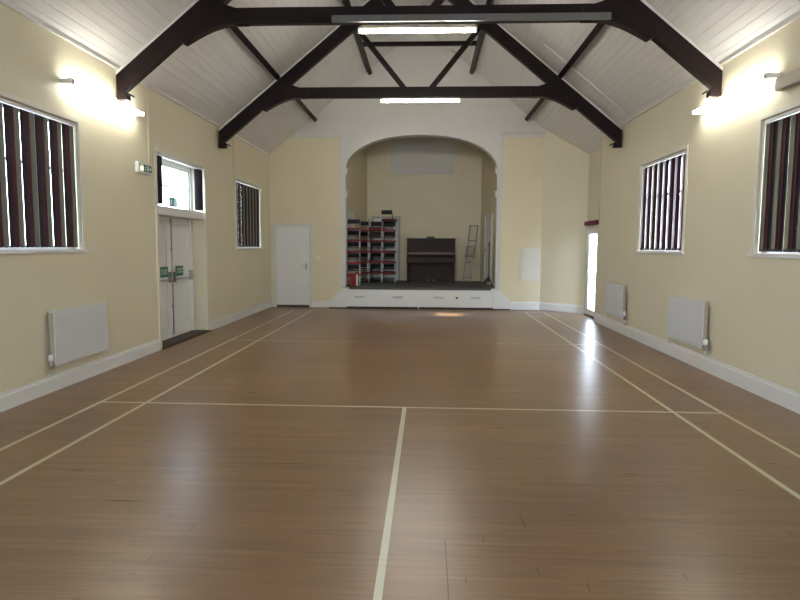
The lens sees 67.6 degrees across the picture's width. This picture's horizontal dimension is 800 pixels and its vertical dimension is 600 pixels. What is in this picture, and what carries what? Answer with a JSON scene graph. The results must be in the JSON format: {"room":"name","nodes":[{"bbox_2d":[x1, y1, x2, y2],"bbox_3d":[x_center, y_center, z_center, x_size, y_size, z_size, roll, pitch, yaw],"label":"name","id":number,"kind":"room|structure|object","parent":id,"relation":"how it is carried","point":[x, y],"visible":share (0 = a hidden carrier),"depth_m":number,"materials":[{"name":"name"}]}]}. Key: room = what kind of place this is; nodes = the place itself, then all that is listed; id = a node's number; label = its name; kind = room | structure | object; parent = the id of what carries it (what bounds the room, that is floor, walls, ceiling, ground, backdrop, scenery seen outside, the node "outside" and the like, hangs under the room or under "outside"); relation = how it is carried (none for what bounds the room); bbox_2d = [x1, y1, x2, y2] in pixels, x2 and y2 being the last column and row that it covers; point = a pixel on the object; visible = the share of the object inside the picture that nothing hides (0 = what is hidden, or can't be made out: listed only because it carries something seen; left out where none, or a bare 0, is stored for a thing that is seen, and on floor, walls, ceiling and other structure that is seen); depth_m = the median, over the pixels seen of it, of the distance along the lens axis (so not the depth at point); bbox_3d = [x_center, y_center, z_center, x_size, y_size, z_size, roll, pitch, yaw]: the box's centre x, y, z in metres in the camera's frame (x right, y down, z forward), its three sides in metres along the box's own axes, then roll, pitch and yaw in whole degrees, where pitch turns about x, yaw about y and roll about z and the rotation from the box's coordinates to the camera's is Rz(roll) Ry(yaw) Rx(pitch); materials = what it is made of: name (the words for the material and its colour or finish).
{"room":"community hall","nodes":[
{"label":"community hall","id":0,"kind":"room"},
{"bbox_2d":[0,3,270,392],"bbox_3d":[-3.859,-0.907,5.849,0.300,3.840,18.650,1,5,3],"label":"wall","id":1,"kind":"structure","parent":0,"point":[119,268],"depth_m":7.57,"materials":[{"name":"beige paint"}]},
{"bbox_2d":[0,90,88,253],"bbox_3d":[-3.762,-1.221,5.912,0.182,1.515,2.020,1,5,3],"label":"window","id":2,"kind":"structure","parent":1,"relation":"in","point":[5,94],"depth_m":6.48,"materials":[{"name":"white paint"}]},
{"bbox_2d":[0,97,80,247],"bbox_3d":[-3.729,-1.220,5.911,0.058,1.398,1.821,1,5,3],"label":"vertical blind","id":3,"kind":"object","parent":2,"relation":"attached to","point":[11,130],"visible":1,"depth_m":6.11,"materials":[{"name":"brown fabric"}]},
{"bbox_2d":[46,302,108,375],"bbox_3d":[-3.629,0.411,6.757,0.102,0.670,1.132,1,5,3],"label":"radiator","id":4,"kind":"object","parent":1,"relation":"attached to","point":[78,332],"visible":1,"depth_m":6.64,"materials":[{"name":"white metal"},{"name":"white plastic"}]},
{"bbox_2d":[0,339,159,411],"bbox_3d":[-3.855,1.209,2.807,0.022,0.170,12.220,1,5,3],"label":"baseboard","id":5,"kind":"structure","parent":1,"relation":"attached to","point":[12,398],"depth_m":6.67,"materials":[{"name":"white paint"}]},
{"bbox_2d":[60,78,146,116],"bbox_3d":[-3.559,-2.440,7.281,0.140,0.057,1.730,1,5,3],"label":"strip light","id":6,"kind":"object","parent":1,"relation":"attached to","point":[70,82],"visible":1,"depth_m":7.11,"materials":[{"name":"white paint"}]},
{"bbox_2d":[0,0,268,154],"bbox_3d":[-3.686,-2.779,5.598,0.030,0.045,18.500,1,5,3],"label":"trim","id":7,"kind":"structure","parent":1,"relation":"attached to","point":[6,3],"depth_m":6.99,"materials":[{"name":"white paint"}]},
{"bbox_2d":[135,161,151,174],"bbox_3d":[-3.562,-1.829,8.305,0.055,0.150,0.390,1,5,3],"label":"exit sign","id":8,"kind":"object","parent":1,"relation":"attached to","point":[140,167],"visible":1,"depth_m":8.25,"materials":[{"name":"white paint"}]},
{"bbox_2d":[145,84,149,163],"bbox_3d":[-3.559,-2.478,8.433,0.036,1.110,0.031,1,5,3],"label":"conduit","id":9,"kind":"object","parent":1,"relation":"attached to","point":[146,86],"visible":0.85,"depth_m":8.42,"materials":[{"name":"beige paint"}]},
{"bbox_2d":[157,153,202,210],"bbox_3d":[-3.558,-1.875,9.678,0.080,0.746,1.871,1,5,3],"label":"vertical blind","id":10,"kind":"object","parent":1,"relation":"attached to","point":[198,182],"visible":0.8,"depth_m":10.32,"materials":[{"name":"brown fabric"}]},
{"bbox_2d":[153,146,211,349],"bbox_3d":[-3.668,-0.835,9.796,0.370,2.990,2.050,1,5,3],"label":"door","id":11,"kind":"structure","parent":1,"relation":"in","point":[174,226],"depth_m":10.01,"materials":[{"name":"white paint"}]},
{"bbox_2d":[233,149,234,223],"bbox_3d":[-3.400,-2.461,12.216,0.016,1.800,0.014,1,5,3],"label":"conduit","id":12,"kind":"object","parent":1,"relation":"attached to","point":[233,149],"visible":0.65,"depth_m":12.21,"materials":[{"name":"beige paint"}]},
{"bbox_2d":[209,300,271,329],"bbox_3d":[-3.385,0.286,13.100,0.022,0.170,4.390,1,5,3],"label":"baseboard","id":13,"kind":"structure","parent":1,"relation":"attached to","point":[225,320],"depth_m":12.57,"materials":[{"name":"white paint"}]},
{"bbox_2d":[234,176,263,249],"bbox_3d":[-3.422,-1.888,13.349,0.182,1.515,2.070,1,5,3],"label":"window","id":14,"kind":"structure","parent":1,"relation":"in","point":[235,177],"depth_m":13.05,"materials":[{"name":"white paint"}]},
{"bbox_2d":[236,180,260,246],"bbox_3d":[-3.389,-1.887,13.348,0.058,1.398,1.870,1,5,3],"label":"vertical blind","id":15,"kind":"object","parent":14,"relation":"attached to","point":[248,227],"visible":0.98,"depth_m":13.32,"materials":[{"name":"brown fabric"}]},
{"bbox_2d":[347,147,366,284],"bbox_3d":[-1.332,-2.447,16.666,0.148,5.000,2.869,1,5,11],"label":"wall","id":16,"kind":"structure","parent":0,"point":[357,171],"depth_m":17.04,"materials":[{"name":"beige paint"}]},
{"bbox_2d":[347,211,353,283],"bbox_3d":[-1.355,-1.401,16.136,0.048,1.950,0.900,1,5,11],"label":"door","id":17,"kind":"structure","parent":16,"relation":"in","point":[350,215],"depth_m":16.20,"materials":[{"name":"white paint"}]},
{"bbox_2d":[0,307,799,599],"bbox_3d":[0.042,1.149,5.805,8.140,0.200,18.950,1,5,3],"label":"floor","id":18,"kind":"structure","parent":0,"point":[272,453],"depth_m":4.20,"materials":[{"name":"brown wood"}]},
{"bbox_2d":[328,280,511,309],"bbox_3d":[0.560,-0.178,16.517,4.570,0.530,3.350,1,5,3],"label":"stage","id":19,"kind":"object","parent":18,"relation":"on","point":[401,294],"visible":0.97,"depth_m":14.91,"materials":[{"name":"white wood"}]},
{"bbox_2d":[350,273,357,285],"bbox_3d":[-1.193,-0.530,15.505,0.210,0.330,0.120,0,5,-3],"label":"box","id":20,"kind":"object","parent":19,"relation":"on","point":[353,276],"visible":0.91,"depth_m":15.45,"materials":[{"name":"red cardboard"}]},
{"bbox_2d":[347,265,360,285],"bbox_3d":[-1.238,-0.663,15.834,0.381,0.535,0.400,0,5,0],"label":"chair","id":21,"kind":"object","parent":19,"relation":"on","point":[349,266],"visible":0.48,"depth_m":15.97,"materials":[{"name":"red fabric"}]},
{"bbox_2d":[347,254,360,273],"bbox_3d":[-1.236,-0.962,15.807,0.381,0.535,0.400,0,5,0],"label":"chair","id":22,"kind":"object","parent":21,"relation":"on","point":[349,255],"visible":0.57,"depth_m":15.91,"materials":[{"name":"red fabric"}]},
{"bbox_2d":[347,242,360,262],"bbox_3d":[-1.234,-1.261,15.781,0.381,0.535,0.400,0,5,0],"label":"chair","id":23,"kind":"object","parent":22,"relation":"on","point":[349,243],"visible":0.62,"depth_m":15.92,"materials":[{"name":"red fabric"}]},
{"bbox_2d":[347,231,360,250],"bbox_3d":[-1.232,-1.560,15.754,0.381,0.535,0.400,0,5,0],"label":"chair","id":24,"kind":"object","parent":23,"relation":"on","point":[348,232],"visible":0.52,"depth_m":15.89,"materials":[{"name":"red fabric"}]},
{"bbox_2d":[347,219,360,239],"bbox_3d":[-1.231,-1.859,15.727,0.381,0.535,0.400,0,5,0],"label":"chair","id":25,"kind":"object","parent":24,"relation":"on","point":[349,221],"visible":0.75,"depth_m":15.87,"materials":[{"name":"red fabric"}]},
{"bbox_2d":[356,264,368,282],"bbox_3d":[-1.077,-0.780,17.139,0.381,0.535,0.400,0,5,1],"label":"chair","id":26,"kind":"object","parent":19,"relation":"on","point":[362,265],"visible":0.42,"depth_m":16.97,"materials":[{"name":"red fabric"}]},
{"bbox_2d":[356,253,368,271],"bbox_3d":[-1.083,-1.078,17.105,0.381,0.535,0.400,1,5,5],"label":"chair","id":27,"kind":"object","parent":26,"relation":"on","point":[362,254],"visible":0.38,"depth_m":17.23,"materials":[{"name":"red fabric"}]},
{"bbox_2d":[360,243,368,260],"bbox_3d":[-1.076,-1.377,17.080,0.381,0.535,0.400,0,5,1],"label":"chair","id":28,"kind":"object","parent":27,"relation":"on","point":[362,244],"visible":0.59,"depth_m":17.22,"materials":[{"name":"red fabric"}]},
{"bbox_2d":[360,232,368,250],"bbox_3d":[-1.080,-1.675,17.049,0.381,0.535,0.400,0,5,0],"label":"chair","id":29,"kind":"object","parent":28,"relation":"on","point":[361,233],"visible":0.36,"depth_m":17.19,"materials":[{"name":"red fabric"}]},
{"bbox_2d":[359,221,368,239],"bbox_3d":[-1.070,-1.975,17.031,0.381,0.535,0.400,0,5,0],"label":"chair","id":30,"kind":"object","parent":29,"relation":"on","point":[363,223],"visible":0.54,"depth_m":17.17,"materials":[{"name":"red fabric"}]},
{"bbox_2d":[369,264,381,282],"bbox_3d":[-0.690,-0.780,17.166,0.381,0.535,0.400,1,5,5],"label":"chair","id":31,"kind":"object","parent":19,"relation":"on","point":[372,265],"visible":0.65,"depth_m":17.00,"materials":[{"name":"red fabric"}]},
{"bbox_2d":[368,253,381,271],"bbox_3d":[-0.693,-1.079,17.137,0.381,0.535,0.400,1,5,4],"label":"chair","id":32,"kind":"object","parent":31,"relation":"on","point":[372,254],"visible":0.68,"depth_m":17.27,"materials":[{"name":"red fabric"}]},
{"bbox_2d":[369,243,381,260],"bbox_3d":[-0.682,-1.377,17.106,0.381,0.535,0.400,1,5,6],"label":"chair","id":33,"kind":"object","parent":32,"relation":"on","point":[372,244],"visible":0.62,"depth_m":17.24,"materials":[{"name":"red fabric"}]},
{"bbox_2d":[369,232,382,250],"bbox_3d":[-0.679,-1.676,17.085,0.381,0.535,0.400,1,5,5],"label":"chair","id":34,"kind":"object","parent":33,"relation":"on","point":[370,241],"visible":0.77,"depth_m":16.91,"materials":[{"name":"red fabric"}]},
{"bbox_2d":[369,223,382,239],"bbox_3d":[-0.683,-1.974,17.051,0.381,0.535,0.400,1,5,2],"label":"chair","id":35,"kind":"object","parent":34,"relation":"on","point":[372,224],"visible":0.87,"depth_m":17.19,"materials":[{"name":"red fabric"}]},
{"bbox_2d":[369,219,382,237],"bbox_3d":[-0.686,-2.034,16.977,0.381,0.535,0.400,1,5,3],"label":"chair","id":36,"kind":"object","parent":35,"relation":"on","point":[370,227],"visible":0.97,"depth_m":16.82,"materials":[{"name":"red fabric"}]},
{"bbox_2d":[382,264,395,282],"bbox_3d":[-0.308,-0.771,17.091,0.381,0.535,0.400,1,5,5],"label":"chair","id":37,"kind":"object","parent":19,"relation":"on","point":[385,265],"visible":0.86,"depth_m":16.93,"materials":[{"name":"red fabric"}]},
{"bbox_2d":[382,253,395,271],"bbox_3d":[-0.305,-1.070,17.070,0.381,0.535,0.400,1,5,6],"label":"chair","id":38,"kind":"object","parent":37,"relation":"on","point":[385,254],"visible":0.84,"depth_m":17.13,"materials":[{"name":"red fabric"}]},
{"bbox_2d":[382,243,396,261],"bbox_3d":[-0.294,-1.369,17.046,0.381,0.535,0.400,1,5,5],"label":"chair","id":39,"kind":"object","parent":38,"relation":"on","point":[385,244],"visible":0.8,"depth_m":17.15,"materials":[{"name":"red fabric"}]},
{"bbox_2d":[382,232,395,250],"bbox_3d":[-0.301,-1.668,17.016,0.381,0.535,0.400,1,5,3],"label":"chair","id":40,"kind":"object","parent":39,"relation":"on","point":[385,233],"visible":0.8,"depth_m":16.85,"materials":[{"name":"red fabric"}]},
{"bbox_2d":[383,222,395,239],"bbox_3d":[-0.301,-1.967,16.997,0.381,0.535,0.400,0,5,-1],"label":"chair","id":41,"kind":"object","parent":40,"relation":"on","point":[384,223],"visible":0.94,"depth_m":17.14,"materials":[{"name":"red fabric"}]},
{"bbox_2d":[381,210,397,229],"bbox_3d":[-0.312,-2.264,16.931,0.381,0.535,0.400,2,6,22],"label":"chair","id":42,"kind":"object","parent":41,"relation":"on","point":[392,220],"visible":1,"depth_m":16.78,"materials":[{"name":"red fabric"}]},
{"bbox_2d":[407,238,455,282],"bbox_3d":[0.908,-1.175,17.572,1.430,1.270,0.840,1,5,3],"label":"upright piano","id":43,"kind":"object","parent":19,"relation":"on","point":[428,259],"visible":0.99,"depth_m":17.42,"materials":[{"name":"brown wood"}]},
{"bbox_2d":[433,296,443,298],"bbox_3d":[0.961,-0.062,14.860,0.260,0.060,0.012,1,5,3],"label":"vent","id":44,"kind":"object","parent":19,"relation":"attached to","point":[434,297],"depth_m":14.85,"materials":[{"name":"grey plastic"}]},
{"bbox_2d":[462,225,477,281],"bbox_3d":[2.047,-1.355,17.370,0.457,1.654,0.342,1,5,3],"label":"ladder","id":45,"kind":"object","parent":19,"relation":"on","point":[467,246],"visible":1,"depth_m":17.35,"materials":[{"name":"grey metal"}]},
{"bbox_2d":[478,277,488,285],"bbox_3d":[2.168,-0.482,15.504,0.295,0.261,0.074,0,5,-2],"label":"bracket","id":46,"kind":"object","parent":19,"relation":"on","point":[486,280],"visible":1,"depth_m":15.47,"materials":[{"name":"black metal"}]},
{"bbox_2d":[481,242,492,285],"bbox_3d":[2.347,-0.939,15.699,0.348,1.146,0.318,-2,5,-20],"label":"microphone stand","id":47,"kind":"object","parent":19,"relation":"on","point":[489,242],"visible":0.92,"depth_m":15.74,"materials":[{"name":"black metal"}]},
{"bbox_3d":[-0.303,-0.814,17.567,0.381,0.535,0.400,0,5,1],"label":"chair","id":48,"kind":"object","parent":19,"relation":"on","visible":0},
{"bbox_3d":[-0.301,-1.112,17.540,0.381,0.535,0.400,0,5,1],"label":"chair","id":49,"kind":"object","parent":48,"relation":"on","visible":0},
{"bbox_3d":[-0.298,-1.411,17.513,0.381,0.535,0.400,1,5,4],"label":"chair","id":50,"kind":"object","parent":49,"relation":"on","visible":0},
{"bbox_3d":[-0.297,-1.710,17.487,0.381,0.535,0.400,1,5,2],"label":"chair","id":51,"kind":"object","parent":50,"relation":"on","visible":0},
{"bbox_2d":[383,226,396,240],"bbox_3d":[-0.294,-2.009,17.460,0.381,0.535,0.400,1,5,3],"label":"chair","id":52,"kind":"object","parent":51,"relation":"on","point":[384,226],"visible":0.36,"depth_m":17.62,"materials":[{"name":"red fabric"}]},
{"bbox_2d":[7,0,799,154],"bbox_3d":[0.080,-4.223,5.422,8.300,3.553,19.150,1,5,3],"label":"ceiling","id":53,"kind":"structure","parent":0,"point":[216,76],"depth_m":9.51,"materials":[{"name":"wood"}]},
{"bbox_2d":[230,27,316,121],"bbox_3d":[-2.534,-3.649,5.542,0.136,0.139,18.650,1,5,3],"label":"purlin","id":54,"kind":"object","parent":53,"relation":"attached to","point":[236,30],"visible":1,"depth_m":9.93,"materials":[{"name":"brown wood"}]},
{"bbox_2d":[342,0,371,74],"bbox_3d":[-1.168,-4.746,5.382,0.136,0.139,18.650,1,5,3],"label":"purlin","id":55,"kind":"object","parent":53,"relation":"attached to","point":[345,2],"visible":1,"depth_m":12.80,"materials":[{"name":"brown wood"}]},
{"bbox_2d":[116,0,722,100],"bbox_3d":[0.163,-4.199,7.285,7.480,3.409,0.134,1,5,3],"label":"roof truss","id":56,"kind":"object","parent":53,"relation":"attached to","point":[201,18],"visible":1,"depth_m":7.32,"materials":[{"name":"brown wood"}]},
{"bbox_2d":[358,23,476,33],"bbox_3d":[0.213,-3.348,7.359,1.470,0.110,0.060,1,5,3],"label":"strip light","id":57,"kind":"object","parent":56,"relation":"attached to","point":[379,29],"visible":1,"depth_m":7.34,"materials":[{"name":"white plastic"}]},
{"bbox_2d":[332,12,611,22],"bbox_3d":[0.849,-3.424,7.246,3.370,0.080,0.040,1,5,3],"label":"cable tray","id":58,"kind":"object","parent":56,"relation":"attached to","point":[576,15],"visible":1,"depth_m":7.23,"materials":[{"name":"grey metal"}]},
{"bbox_2d":[363,41,476,46],"bbox_3d":[0.421,-5.469,12.757,2.720,0.080,0.080,1,5,3],"label":"tie","id":59,"kind":"object","parent":53,"relation":"attached to","point":[392,43],"visible":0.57,"depth_m":12.73,"materials":[{"name":"brown wood"}]},
{"bbox_2d":[218,0,622,148],"bbox_3d":[0.332,-4.531,10.986,7.480,3.409,0.134,1,5,3],"label":"roof truss","id":60,"kind":"object","parent":53,"relation":"attached to","point":[556,89],"visible":1,"depth_m":10.97,"materials":[{"name":"brown wood"}]},
{"bbox_2d":[380,98,460,102],"bbox_3d":[0.372,-3.701,11.059,1.490,0.076,0.060,1,5,3],"label":"strip light","id":61,"kind":"object","parent":60,"relation":"attached to","point":[381,99],"visible":1,"depth_m":11.04,"materials":[{"name":"white plastic"}]},
{"bbox_2d":[469,0,493,73],"bbox_3d":[1.329,-4.721,5.270,0.136,0.139,18.650,1,5,3],"label":"purlin","id":62,"kind":"object","parent":53,"relation":"attached to","point":[481,34],"visible":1,"depth_m":12.69,"materials":[{"name":"brown wood"}]},
{"bbox_2d":[525,23,604,120],"bbox_3d":[2.681,-3.596,5.309,0.136,0.139,18.650,1,5,3],"label":"purlin","id":63,"kind":"object","parent":53,"relation":"attached to","point":[598,27],"visible":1,"depth_m":9.65,"materials":[{"name":"brown wood"}]},
{"bbox_2d":[543,43,628,115],"bbox_3d":[3.254,-3.846,10.441,1.515,1.249,0.028,1,5,3],"label":"conduit","id":64,"kind":"object","parent":53,"relation":"attached to","point":[544,44],"visible":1,"depth_m":10.44,"materials":[{"name":"white plastic"}]},
{"bbox_2d":[269,33,543,306],"bbox_3d":[0.496,-3.242,14.953,7.540,6.911,0.280,1,5,3],"label":"wall","id":65,"kind":"structure","parent":0,"point":[304,173],"depth_m":14.79,"materials":[{"name":"beige paint"}]},
{"bbox_2d":[273,224,311,306],"bbox_3d":[-2.723,-0.867,15.133,0.980,2.110,0.080,1,5,3],"label":"door","id":66,"kind":"structure","parent":65,"relation":"in","point":[292,243],"depth_m":15.15,"materials":[{"name":"white paint"}]},
{"bbox_2d":[293,133,341,137],"bbox_3d":[-2.048,-4.086,14.828,1.230,0.105,0.050,1,5,3],"label":"trim","id":67,"kind":"structure","parent":65,"relation":"attached to","point":[295,135],"depth_m":14.82,"materials":[{"name":"white paint"}]},
{"bbox_2d":[312,301,327,307],"bbox_3d":[-2.038,0.103,15.217,0.420,0.170,0.022,1,5,3],"label":"baseboard","id":68,"kind":"structure","parent":65,"relation":"attached to","point":[314,303],"depth_m":15.21,"materials":[{"name":"white paint"}]},
{"bbox_2d":[340,137,341,285],"bbox_3d":[-1.480,-2.187,14.986,0.060,3.700,0.022,1,5,3],"label":"trim","id":69,"kind":"structure","parent":65,"relation":"attached to","point":[340,137],"depth_m":14.97,"materials":[{"name":"white paint"}]},
{"bbox_2d":[498,137,502,287],"bbox_3d":[2.491,-2.147,14.809,0.060,3.700,0.022,1,5,3],"label":"trim","id":70,"kind":"structure","parent":65,"relation":"attached to","point":[501,155],"depth_m":14.80,"materials":[{"name":"white paint"}]},
{"bbox_2d":[501,132,546,136],"bbox_3d":[3.061,-4.035,14.599,1.180,0.105,0.050,1,5,3],"label":"trim","id":71,"kind":"structure","parent":65,"relation":"attached to","point":[531,134],"depth_m":14.59,"materials":[{"name":"white paint"}]},
{"bbox_2d":[511,301,538,309],"bbox_3d":[3.146,0.141,14.984,0.700,0.200,0.022,1,5,3],"label":"baseboard","id":72,"kind":"structure","parent":65,"relation":"attached to","point":[515,305],"depth_m":14.97,"materials":[{"name":"white paint"}]},
{"bbox_2d":[519,248,539,280],"bbox_3d":[3.232,-0.883,14.872,0.500,0.820,0.055,1,5,3],"label":"panel","id":73,"kind":"object","parent":65,"relation":"attached to","point":[529,270],"visible":1,"depth_m":14.86,"materials":[{"name":"white paint"}]},
{"bbox_2d":[367,140,481,280],"bbox_3d":[0.629,-2.561,18.059,4.200,5.000,0.150,1,5,3],"label":"wall","id":74,"kind":"structure","parent":0,"point":[428,205],"depth_m":17.94,"materials":[{"name":"beige paint"}]},
{"bbox_2d":[371,216,400,279],"bbox_3d":[-0.430,-1.562,18.106,0.880,1.930,0.030,1,5,3],"label":"door","id":75,"kind":"structure","parent":74,"relation":"in","point":[373,218],"depth_m":18.10,"materials":[{"name":"grey paint"}]},
{"bbox_2d":[368,177,408,178],"bbox_3d":[-0.348,-3.658,17.917,1.240,0.040,0.025,1,5,3],"label":"trim","id":76,"kind":"structure","parent":74,"relation":"attached to","point":[368,177],"depth_m":17.90,"materials":[{"name":"beige paint"}]},
{"bbox_2d":[390,137,453,173],"bbox_3d":[0.655,-4.330,17.808,1.900,1.150,0.030,1,5,3],"label":"hatch","id":77,"kind":"object","parent":74,"relation":"attached to","point":[409,155],"visible":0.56,"depth_m":17.80,"materials":[{"name":"white paint"}]},
{"bbox_2d":[480,150,495,285],"bbox_3d":[2.564,-2.408,16.491,0.149,5.000,2.846,0,5,-3],"label":"wall","id":78,"kind":"structure","parent":0,"point":[488,184],"depth_m":16.89,"materials":[{"name":"beige paint"}]},
{"bbox_2d":[484,213,492,284],"bbox_3d":[2.453,-1.430,16.716,0.048,1.950,1.000,0,5,-3],"label":"door","id":79,"kind":"structure","parent":78,"relation":"in","point":[488,217],"depth_m":16.66,"materials":[{"name":"white paint"}]},
{"bbox_2d":[540,130,590,304],"bbox_3d":[4.007,-1.935,14.415,0.200,4.447,1.231,-5,7,-44],"label":"wall","id":80,"kind":"structure","parent":0,"point":[565,165],"depth_m":14.35,"materials":[{"name":"beige paint"}]},
{"bbox_2d":[539,302,583,313],"bbox_3d":[3.914,0.187,14.529,0.022,0.200,1.231,-5,7,-44],"label":"baseboard","id":81,"kind":"structure","parent":80,"relation":"attached to","point":[570,308],"depth_m":14.51,"materials":[{"name":"white paint"}]},
{"bbox_2d":[587,148,600,226],"bbox_3d":[4.350,-1.458,13.214,0.050,3.717,1.450,1,5,3],"label":"wall","id":82,"kind":"structure","parent":0,"point":[595,157],"depth_m":13.35,"materials":[{"name":"beige paint"}]},
{"bbox_2d":[584,226,597,318],"bbox_3d":[4.362,-0.661,13.435,0.209,2.090,1.110,1,5,3],"label":"door","id":83,"kind":"structure","parent":82,"relation":"in","point":[588,312],"depth_m":13.73,"materials":[{"name":"white paint"}]},
{"bbox_2d":[584,220,597,225],"bbox_3d":[4.287,-1.720,13.314,0.090,0.090,1.030,1,5,3],"label":"blind pelmet","id":84,"kind":"object","parent":82,"relation":"attached to","point":[593,222],"visible":0.79,"depth_m":13.22,"materials":[{"name":"red fabric"}]},
{"bbox_2d":[595,17,799,392],"bbox_3d":[3.921,-0.726,4.354,0.300,3.840,16.350,1,5,3],"label":"wall","id":85,"kind":"structure","parent":0,"point":[753,323],"depth_m":7.31,"materials":[{"name":"beige paint"}]},
{"bbox_2d":[605,282,626,324],"bbox_3d":[4.012,0.050,11.089,0.102,0.704,1.112,1,5,3],"label":"radiator","id":86,"kind":"object","parent":85,"relation":"attached to","point":[615,294],"visible":1,"depth_m":10.96,"materials":[{"name":"white metal"}]},
{"bbox_2d":[634,144,688,254],"bbox_3d":[4.054,-1.468,9.191,0.182,1.515,1.980,1,5,3],"label":"window","id":87,"kind":"structure","parent":85,"relation":"in","point":[676,252],"depth_m":8.88,"materials":[{"name":"white paint"}]},
{"bbox_2d":[638,150,685,250],"bbox_3d":[4.021,-1.468,9.194,0.058,1.398,1.783,1,5,3],"label":"vertical blind","id":88,"kind":"object","parent":87,"relation":"attached to","point":[649,232],"visible":0.94,"depth_m":9.15,"materials":[{"name":"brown fabric"}]},
{"bbox_2d":[667,295,709,357],"bbox_3d":[3.872,0.324,8.034,0.102,0.704,1.172,1,5,3],"label":"radiator","id":89,"kind":"object","parent":85,"relation":"attached to","point":[687,317],"visible":1,"depth_m":7.91,"materials":[{"name":"white enamelled metal"},{"name":"white plastic"}]},
{"bbox_2d":[669,295,708,302],"bbox_3d":[3.862,-0.023,8.023,0.070,0.012,1.080,1,5,3],"label":"grille","id":90,"kind":"object","parent":89,"relation":"attached to","point":[675,297],"depth_m":7.99,"materials":[{"name":"white metal"}]},
{"bbox_2d":[594,313,799,413],"bbox_3d":[3.749,1.091,4.525,0.022,0.190,16.350,1,5,3],"label":"baseboard","id":91,"kind":"structure","parent":85,"relation":"attached to","point":[787,398],"depth_m":7.30,"materials":[{"name":"white paint"}]},
{"bbox_2d":[601,11,799,138],"bbox_3d":[3.766,-2.605,4.167,0.030,0.045,16.300,1,5,3],"label":"trim","id":92,"kind":"structure","parent":85,"relation":"attached to","point":[795,16],"depth_m":6.95,"materials":[{"name":"white paint"}]},
{"bbox_2d":[690,72,779,114],"bbox_3d":[3.833,-2.365,6.945,0.140,0.057,1.780,1,5,3],"label":"strip light","id":93,"kind":"object","parent":85,"relation":"attached to","point":[768,76],"visible":0.99,"depth_m":6.74,"materials":[{"name":"white paint"}]},
{"bbox_2d":[747,100,799,258],"bbox_3d":[3.887,-1.142,5.549,0.182,1.515,1.980,1,5,3],"label":"window","id":94,"kind":"structure","parent":85,"relation":"in","point":[796,103],"depth_m":6.41,"materials":[{"name":"white paint"}]},
{"bbox_2d":[756,107,799,251],"bbox_3d":[3.854,-1.141,5.552,0.058,1.398,1.783,1,5,3],"label":"vertical blind","id":95,"kind":"object","parent":94,"relation":"attached to","point":[778,150],"visible":1,"depth_m":6.11,"materials":[{"name":"brown fabric"}]},
{"bbox_2d":[774,67,799,90],"bbox_3d":[3.793,-2.116,5.557,0.090,0.132,0.920,1,5,3],"label":"box","id":96,"kind":"object","parent":85,"relation":"attached to","point":[791,79],"visible":1,"depth_m":5.80,"materials":[{"name":"beige paint"}]},
{"bbox_2d":[782,81,799,88],"bbox_3d":[3.780,-2.058,5.603,0.040,0.008,0.600,1,5,3],"label":"grille","id":97,"kind":"object","parent":96,"relation":"attached to","point":[788,85],"depth_m":5.78,"materials":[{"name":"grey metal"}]},
{"label":"outside","id":98,"kind":"structure","parent":0,"visible":0},
{"bbox_2d":[589,273,595,309],"bbox_3d":[0.011,1.308,5.142,60.000,0.100,70.000,1,5,3],"label":"ground","id":99,"kind":"structure","parent":98,"point":[592,275],"depth_m":23.33,"materials":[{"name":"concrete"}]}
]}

